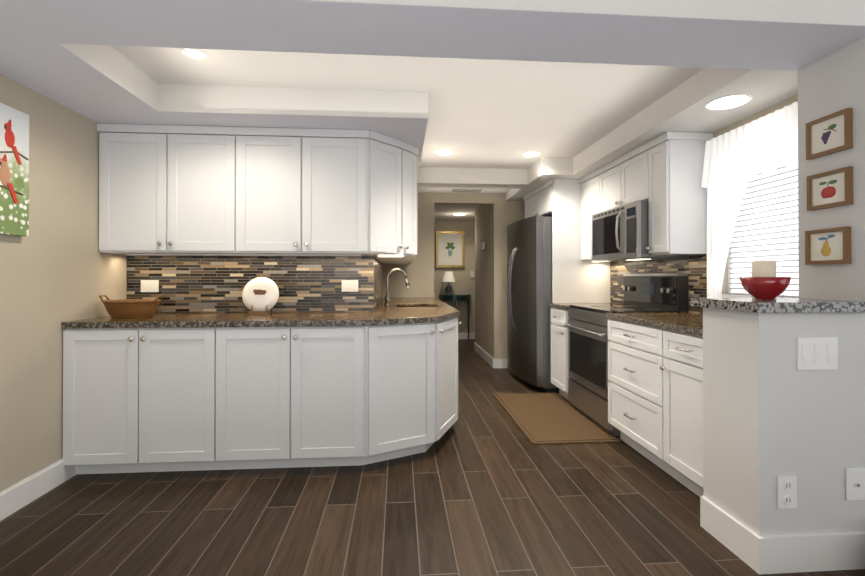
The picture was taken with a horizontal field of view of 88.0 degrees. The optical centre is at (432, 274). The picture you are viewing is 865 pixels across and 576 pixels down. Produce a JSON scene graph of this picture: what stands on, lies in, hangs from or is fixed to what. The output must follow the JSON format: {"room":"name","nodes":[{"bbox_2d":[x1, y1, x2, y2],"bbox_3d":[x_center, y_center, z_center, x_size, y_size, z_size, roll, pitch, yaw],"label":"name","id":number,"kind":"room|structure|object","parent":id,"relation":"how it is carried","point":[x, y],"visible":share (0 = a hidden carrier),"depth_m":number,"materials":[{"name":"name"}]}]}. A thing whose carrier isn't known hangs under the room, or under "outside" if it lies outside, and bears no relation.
{"room":"kitchen","nodes":[
{"label":"kitchen","id":0,"kind":"room"},
{"bbox_2d":[0,74,126,491],"bbox_3d":[-1.967,-0.139,-0.264,0.120,2.620,6.900,0,0,-4],"label":"wall","id":1,"kind":"structure","parent":0,"point":[57,267],"depth_m":2.45,"materials":[{"name":"beige paint"}]},
{"bbox_2d":[0,103,28,235],"bbox_3d":[-2.056,-0.506,2.013,0.041,0.620,0.550,0,0,-4],"label":"framed picture","id":2,"kind":"object","parent":1,"relation":"attached to","point":[14,172],"visible":1,"depth_m":2.20,"materials":[{"name":"multicoloured"}]},
{"bbox_2d":[0,458,75,520],"bbox_3d":[-1.880,1.104,-0.525,0.015,0.132,6.380,0,0,-4],"label":"baseboard","id":3,"kind":"structure","parent":1,"relation":"attached to","point":[22,493],"depth_m":2.34,"materials":[{"name":"white wood"}]},
{"bbox_2d":[127,255,370,312],"bbox_3d":[-1.311,0.068,3.234,1.710,0.412,0.017,0,0,-4],"label":"tile backsplash","id":4,"kind":"structure","parent":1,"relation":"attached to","point":[199,284],"depth_m":3.23,"materials":[{"name":"tile"}]},
{"bbox_2d":[0,339,864,575],"bbox_3d":[-0.019,1.212,2.684,10.500,0.050,12.500,0,0,-4],"label":"floor","id":5,"kind":"structure","parent":0,"point":[483,485],"depth_m":2.18,"materials":[{"name":"brown wood"}]},
{"bbox_2d":[61,325,457,473],"bbox_3d":[-0.963,0.752,3.016,2.374,0.875,0.738,0,0,-4],"label":"base cabinet","id":6,"kind":"object","parent":5,"relation":"on","point":[162,392],"depth_m":2.65,"materials":[{"name":"white wood"}]},
{"bbox_2d":[61,305,461,324],"bbox_3d":[-0.975,0.295,3.230,2.382,0.037,1.178,0,0,-4],"label":"countertop","id":7,"kind":"structure","parent":6,"relation":"on","point":[383,314],"depth_m":2.85,"materials":[{"name":"brown stone"}]},
{"bbox_2d":[99,295,164,317],"bbox_3d":[-1.923,0.202,2.867,0.371,0.140,0.230,0,0,-4],"label":"wicker basket","id":8,"kind":"object","parent":7,"relation":"on","point":[131,308],"visible":1,"depth_m":2.79,"materials":[{"name":"brown wicker"}]},
{"bbox_2d":[242,277,278,313],"bbox_3d":[-1.202,0.147,3.149,0.250,0.257,0.134,0,0,-4],"label":"plate","id":9,"kind":"object","parent":7,"relation":"on","point":[260,295],"visible":1,"depth_m":3.11,"materials":[{"name":"white ceramic"}]},
{"bbox_2d":[379,297,444,304],"bbox_3d":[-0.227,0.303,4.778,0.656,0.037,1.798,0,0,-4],"label":"sink","id":10,"kind":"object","parent":6,"relation":"on","point":[393,300],"depth_m":4.71,"materials":[{"name":"silver metal"}]},
{"bbox_2d":[384,268,409,304],"bbox_3d":[-0.319,0.110,4.061,0.238,0.337,0.121,0,0,-4],"label":"pull-down faucet","id":11,"kind":"object","parent":10,"relation":"on","point":[387,297],"visible":1,"depth_m":4.08,"materials":[{"name":"silver metal"}]},
{"bbox_2d":[439,295,470,339],"bbox_3d":[0.430,0.798,8.284,0.600,0.840,0.270,0,0,-4],"label":"table","id":12,"kind":"object","parent":5,"relation":"on","point":[456,298],"visible":0.79,"depth_m":8.21,"materials":[{"name":"teal"}]},
{"bbox_2d":[442,272,454,294],"bbox_3d":[0.300,0.161,8.285,0.240,0.430,0.236,0,0,-4],"label":"table lamp","id":13,"kind":"object","parent":12,"relation":"on","point":[448,277],"visible":1,"depth_m":8.22,"materials":[{"name":"grey fabric"}]},
{"bbox_2d":[507,216,558,392],"bbox_3d":[1.282,0.305,4.976,0.861,1.790,0.925,0,0,-4],"label":"refrigerator","id":14,"kind":"object","parent":5,"relation":"on","point":[529,271],"visible":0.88,"depth_m":4.61,"materials":[{"name":"silver metal"}]},
{"bbox_2d":[493,393,621,444],"bbox_3d":[0.977,1.185,3.807,0.655,0.015,1.330,0,0,-4],"label":"rug","id":15,"kind":"object","parent":5,"relation":"on","point":[546,418],"visible":0.88,"depth_m":3.61,"materials":[{"name":"brown fabric"}]},
{"bbox_2d":[551,307,569,399],"bbox_3d":[1.501,0.758,4.265,0.628,0.875,0.416,0,0,-4],"label":"base cabinet","id":16,"kind":"object","parent":5,"relation":"on","point":[559,315],"depth_m":4.22,"materials":[{"name":"white wood"}]},
{"bbox_2d":[550,303,618,306],"bbox_3d":[1.497,0.300,4.266,0.636,0.037,0.419,0,0,-4],"label":"countertop","id":17,"kind":"structure","parent":16,"relation":"on","point":[551,304],"depth_m":4.25,"materials":[{"name":"brown stone"}]},
{"bbox_2d":[564,273,687,435],"bbox_3d":[1.519,0.583,3.656,0.656,1.180,0.796,0,0,-4],"label":"range","id":18,"kind":"object","parent":5,"relation":"on","point":[588,340],"visible":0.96,"depth_m":3.55,"materials":[{"name":"silver metal"}]},
{"bbox_2d":[606,315,657,465],"bbox_3d":[1.605,0.751,2.887,0.628,0.875,0.740,0,0,-4],"label":"base cabinet","id":19,"kind":"object","parent":5,"relation":"on","point":[655,388],"depth_m":2.88,"materials":[{"name":"white wood"}]},
{"bbox_2d":[658,327,702,496],"bbox_3d":[1.644,0.748,2.366,0.628,0.875,0.431,0,0,-4],"label":"base cabinet","id":20,"kind":"object","parent":5,"relation":"on","point":[680,353],"depth_m":2.41,"materials":[{"name":"white wood"}]},
{"bbox_2d":[606,312,702,334],"bbox_3d":[1.615,0.292,2.704,0.636,0.037,1.111,0,0,-4],"label":"countertop","id":21,"kind":"structure","parent":20,"relation":"on","point":[681,321],"depth_m":2.78,"materials":[{"name":"brown stone"}]},
{"bbox_2d":[0,0,864,220],"bbox_3d":[0.259,-1.201,2.493,4.975,0.465,12.050,0,0,-4],"label":"ceiling","id":22,"kind":"structure","parent":0,"point":[488,93],"depth_m":2.34,"materials":[{"name":"white paint"}]},
{"bbox_2d":[182,48,205,58],"bbox_3d":[-1.222,-1.131,2.295,0.110,0.008,0.110,0,0,-4],"label":"recessed light","id":23,"kind":"object","parent":22,"relation":"in","point":[194,53],"visible":0.96,"depth_m":2.29,"materials":[{"name":"white"}]},
{"bbox_2d":[435,149,452,154],"bbox_3d":[0.105,-1.121,4.110,0.170,0.008,0.170,0,0,-4],"label":"recessed light","id":24,"kind":"object","parent":22,"relation":"in","point":[443,152],"visible":1,"depth_m":4.10,"materials":[{"name":"white"}]},
{"bbox_2d":[450,188,483,192],"bbox_3d":[0.422,-1.032,5.488,0.400,0.010,0.240,0,0,-4],"label":"ceiling vent","id":25,"kind":"object","parent":22,"relation":"in","point":[466,190],"visible":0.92,"depth_m":5.47,"materials":[{"name":"white metal"}]},
{"bbox_2d":[522,151,540,156],"bbox_3d":[0.922,-1.120,4.172,0.170,0.008,0.170,0,0,-4],"label":"recessed light","id":26,"kind":"object","parent":22,"relation":"in","point":[531,153],"visible":1,"depth_m":4.16,"materials":[{"name":"white"}]},
{"bbox_2d":[705,94,751,109],"bbox_3d":[1.659,-0.965,2.512,0.220,0.008,0.220,0,0,-4],"label":"recessed light","id":27,"kind":"object","parent":22,"relation":"in","point":[728,101],"visible":1,"depth_m":2.50,"materials":[{"name":"white"}]},
{"bbox_2d":[383,193,524,358],"bbox_3d":[0.583,-0.106,5.801,2.430,2.620,0.110,0,0,-4],"label":"wall","id":28,"kind":"structure","parent":0,"point":[419,270],"depth_m":5.74,"materials":[{"name":"beige paint"}]},
{"bbox_2d":[434,220,473,332],"bbox_3d":[0.196,-0.091,8.474,4.200,2.620,0.100,0,0,-4],"label":"wall","id":29,"kind":"structure","parent":0,"point":[463,284],"depth_m":8.45,"materials":[{"name":"beige paint"}]},
{"bbox_2d":[436,231,464,267],"bbox_3d":[0.333,-0.471,8.392,0.540,0.680,0.025,0,0,-4],"label":"framed picture","id":30,"kind":"object","parent":29,"relation":"attached to","point":[450,248],"visible":1,"depth_m":8.39,"materials":[{"name":"white paper"}]},
{"bbox_2d":[458,333,474,338],"bbox_3d":[0.201,1.159,8.410,4.000,0.120,0.015,0,0,-4],"label":"baseboard","id":31,"kind":"structure","parent":29,"relation":"attached to","point":[460,335],"depth_m":8.43,"materials":[{"name":"white wood"}]},
{"bbox_2d":[474,205,491,356],"bbox_3d":[0.787,-0.102,6.488,0.100,2.620,1.230,0,0,-4],"label":"wall","id":32,"kind":"structure","parent":0,"point":[478,262],"depth_m":6.48,"materials":[{"name":"beige paint"}]},
{"bbox_2d":[470,242,484,277],"bbox_3d":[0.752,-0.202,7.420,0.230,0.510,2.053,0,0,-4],"label":"light switch","id":33,"kind":"object","parent":32,"relation":"attached to","point":[482,248],"visible":0.94,"depth_m":6.49,"materials":[{"name":"white plastic"}]},
{"bbox_2d":[474,342,495,367],"bbox_3d":[0.730,1.148,6.470,0.015,0.120,1.465,0,0,-4],"label":"baseboard","id":34,"kind":"structure","parent":32,"relation":"attached to","point":[490,360],"depth_m":6.25,"materials":[{"name":"white wood"}]},
{"bbox_2d":[618,94,798,313],"bbox_3d":[1.906,-0.116,3.895,0.120,2.620,4.110,0,0,-4],"label":"wall","id":35,"kind":"structure","parent":0,"point":[765,112],"depth_m":2.80,"materials":[{"name":"white paint"}]},
{"bbox_2d":[524,189,579,223],"bbox_3d":[1.445,-0.790,5.198,0.598,0.322,0.528,0,0,-4],"label":"upper cabinet","id":36,"kind":"object","parent":35,"relation":"attached to","point":[530,199],"depth_m":5.13,"materials":[{"name":"white wood"}]},
{"bbox_2d":[536,179,579,219],"bbox_3d":[1.477,-0.793,4.778,0.598,0.322,0.528,0,0,-4],"label":"upper cabinet","id":37,"kind":"object","parent":35,"relation":"attached to","point":[558,199],"depth_m":4.48,"materials":[{"name":"white wood"}]},
{"bbox_2d":[580,170,609,263],"bbox_3d":[1.655,-0.545,4.284,0.318,0.822,0.420,0,0,-4],"label":"upper cabinet","id":38,"kind":"object","parent":35,"relation":"attached to","point":[588,182],"depth_m":4.35,"materials":[{"name":"white wood"}]},
{"bbox_2d":[596,160,615,213],"bbox_3d":[1.688,-0.750,3.850,0.318,0.417,0.454,0,0,-4],"label":"upper cabinet","id":39,"kind":"object","parent":35,"relation":"attached to","point":[605,175],"depth_m":3.93,"materials":[{"name":"white wood"}]},
{"bbox_2d":[616,144,643,206],"bbox_3d":[1.714,-0.752,3.505,0.318,0.417,0.454,0,0,-4],"label":"upper cabinet","id":40,"kind":"object","parent":35,"relation":"attached to","point":[630,166],"depth_m":3.52,"materials":[{"name":"white wood"}]},
{"bbox_2d":[592,200,687,260],"bbox_3d":[1.625,-0.328,3.661,0.444,0.419,0.776,0,0,-4],"label":"microwave","id":41,"kind":"object","parent":40,"relation":"attached to","point":[620,233],"visible":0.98,"depth_m":3.46,"materials":[{"name":"silver metal"}]},
{"bbox_2d":[610,254,706,313],"bbox_3d":[1.885,0.069,3.269,0.010,0.412,2.468,0,0,-4],"label":"backsplash","id":42,"kind":"structure","parent":35,"relation":"attached to","point":[694,267],"depth_m":3.53,"materials":[{"name":"tile"}]},
{"bbox_2d":[644,132,712,254],"bbox_3d":[1.739,-0.552,3.162,0.318,0.822,0.230,0,0,-4],"label":"upper cabinet","id":43,"kind":"object","parent":35,"relation":"attached to","point":[662,174],"depth_m":3.05,"materials":[{"name":"white wood"}]},
{"bbox_2d":[701,101,797,297],"bbox_3d":[1.878,-0.351,2.482,0.078,1.095,1.075,0,0,-4],"label":"sheer curtain","id":44,"kind":"object","parent":35,"relation":"attached to","point":[735,160],"visible":0.69,"depth_m":2.77,"materials":[{"name":"white fabric"}]},
{"bbox_2d":[721,165,798,297],"bbox_3d":[1.987,-0.331,2.513,0.115,0.965,0.920,0,0,-4],"label":"window blinds","id":45,"kind":"object","parent":35,"relation":"attached to","point":[766,226],"visible":0.4,"depth_m":2.61,"materials":[{"name":"white plastic"}]},
{"bbox_2d":[703,37,864,535],"bbox_3d":[1.839,0.106,1.993,1.100,2.155,0.330,0,0,-4],"label":"wall","id":46,"kind":"structure","parent":0,"point":[771,412],"depth_m":1.82,"materials":[{"name":"white paint"}]},
{"bbox_2d":[700,496,748,564],"bbox_3d":[1.281,1.113,1.960,0.016,0.140,0.300,0,0,-4],"label":"baseboard","id":47,"kind":"structure","parent":46,"relation":"attached to","point":[717,522],"depth_m":1.95,"materials":[{"name":"white wood"}]},
{"bbox_2d":[690,297,864,312],"bbox_3d":[1.503,0.132,1.970,0.498,0.042,0.405,0,0,-4],"label":"countertop","id":48,"kind":"structure","parent":46,"relation":"on","point":[789,305],"depth_m":1.78,"materials":[{"name":"stone"}]},
{"bbox_2d":[752,259,775,298],"bbox_3d":[1.536,0.020,2.076,0.092,0.180,0.092,0,0,-4],"label":"pillar candle","id":49,"kind":"object","parent":48,"relation":"on","point":[763,268],"visible":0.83,"depth_m":2.04,"materials":[{"name":"beige wax"}]},
{"bbox_2d":[739,277,790,299],"bbox_3d":[1.446,0.060,1.949,0.184,0.098,0.184,0,0,-4],"label":"glass bowl","id":50,"kind":"object","parent":48,"relation":"on","point":[764,288],"visible":1,"depth_m":1.89,"materials":[{"name":"red glass"}]},
{"bbox_2d":[777,475,796,508],"bbox_3d":[1.415,0.868,1.784,0.080,0.128,0.009,0,0,-4],"label":"power outlet","id":51,"kind":"object","parent":46,"relation":"attached to","point":[786,485],"depth_m":1.78,"materials":[{"name":"white plastic"}]},
{"bbox_2d":[748,529,864,574],"bbox_3d":[1.843,1.112,1.814,1.116,0.140,0.016,0,0,-4],"label":"baseboard","id":52,"kind":"structure","parent":46,"relation":"attached to","point":[759,555],"depth_m":1.78,"materials":[{"name":"white wood"}]},
{"bbox_2d":[797,337,837,369],"bbox_3d":[1.548,0.317,1.797,0.170,0.130,0.011,0,0,-4],"label":"light switch","id":53,"kind":"object","parent":46,"relation":"attached to","point":[817,353],"depth_m":1.79,"materials":[{"name":"white plastic"}]},
{"bbox_2d":[805,226,850,264],"bbox_3d":[1.742,-0.124,1.976,0.022,0.155,0.192,0,0,-4],"label":"framed picture","id":54,"kind":"object","parent":46,"relation":"attached to","point":[828,246],"visible":1,"depth_m":1.96,"materials":[{"name":"brown wood"}]},
{"bbox_2d":[806,108,852,159],"bbox_3d":[1.742,-0.614,1.972,0.022,0.168,0.195,0,0,-4],"label":"framed picture","id":55,"kind":"object","parent":46,"relation":"attached to","point":[832,133],"visible":1,"depth_m":1.96,"materials":[{"name":"brown wood"}]},
{"bbox_2d":[807,166,852,210],"bbox_3d":[1.742,-0.373,1.968,0.022,0.158,0.192,0,0,-4],"label":"framed picture","id":56,"kind":"object","parent":46,"relation":"attached to","point":[830,189],"visible":1,"depth_m":1.96,"materials":[{"name":"brown wood"}]},
{"bbox_2d":[845,468,864,500],"bbox_3d":[1.709,0.846,1.804,0.080,0.128,0.016,0,0,-4],"label":"outlet","id":57,"kind":"object","parent":46,"relation":"attached to","point":[855,477],"depth_m":1.81,"materials":[{"name":"white plastic"}]},
{"bbox_3d":[-1.456,-0.113,4.413,1.845,2.620,2.350,0,0,-4],"label":"wall block","id":58,"kind":"object","parent":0,"visible":0},
{"bbox_2d":[97,123,418,258],"bbox_3d":[-1.131,-0.552,3.180,2.062,0.824,0.478,0,0,-4],"label":"upper cabinet","id":59,"kind":"object","parent":58,"relation":"attached to","point":[171,190],"depth_m":2.95,"materials":[{"name":"white wood"}]},
{"bbox_2d":[371,256,382,311],"bbox_3d":[-0.516,0.074,4.277,0.014,0.412,1.962,0,0,-4],"label":"tile backsplash","id":60,"kind":"structure","parent":58,"relation":"attached to","point":[376,266],"depth_m":3.73,"materials":[{"name":"tile"}]}
]}

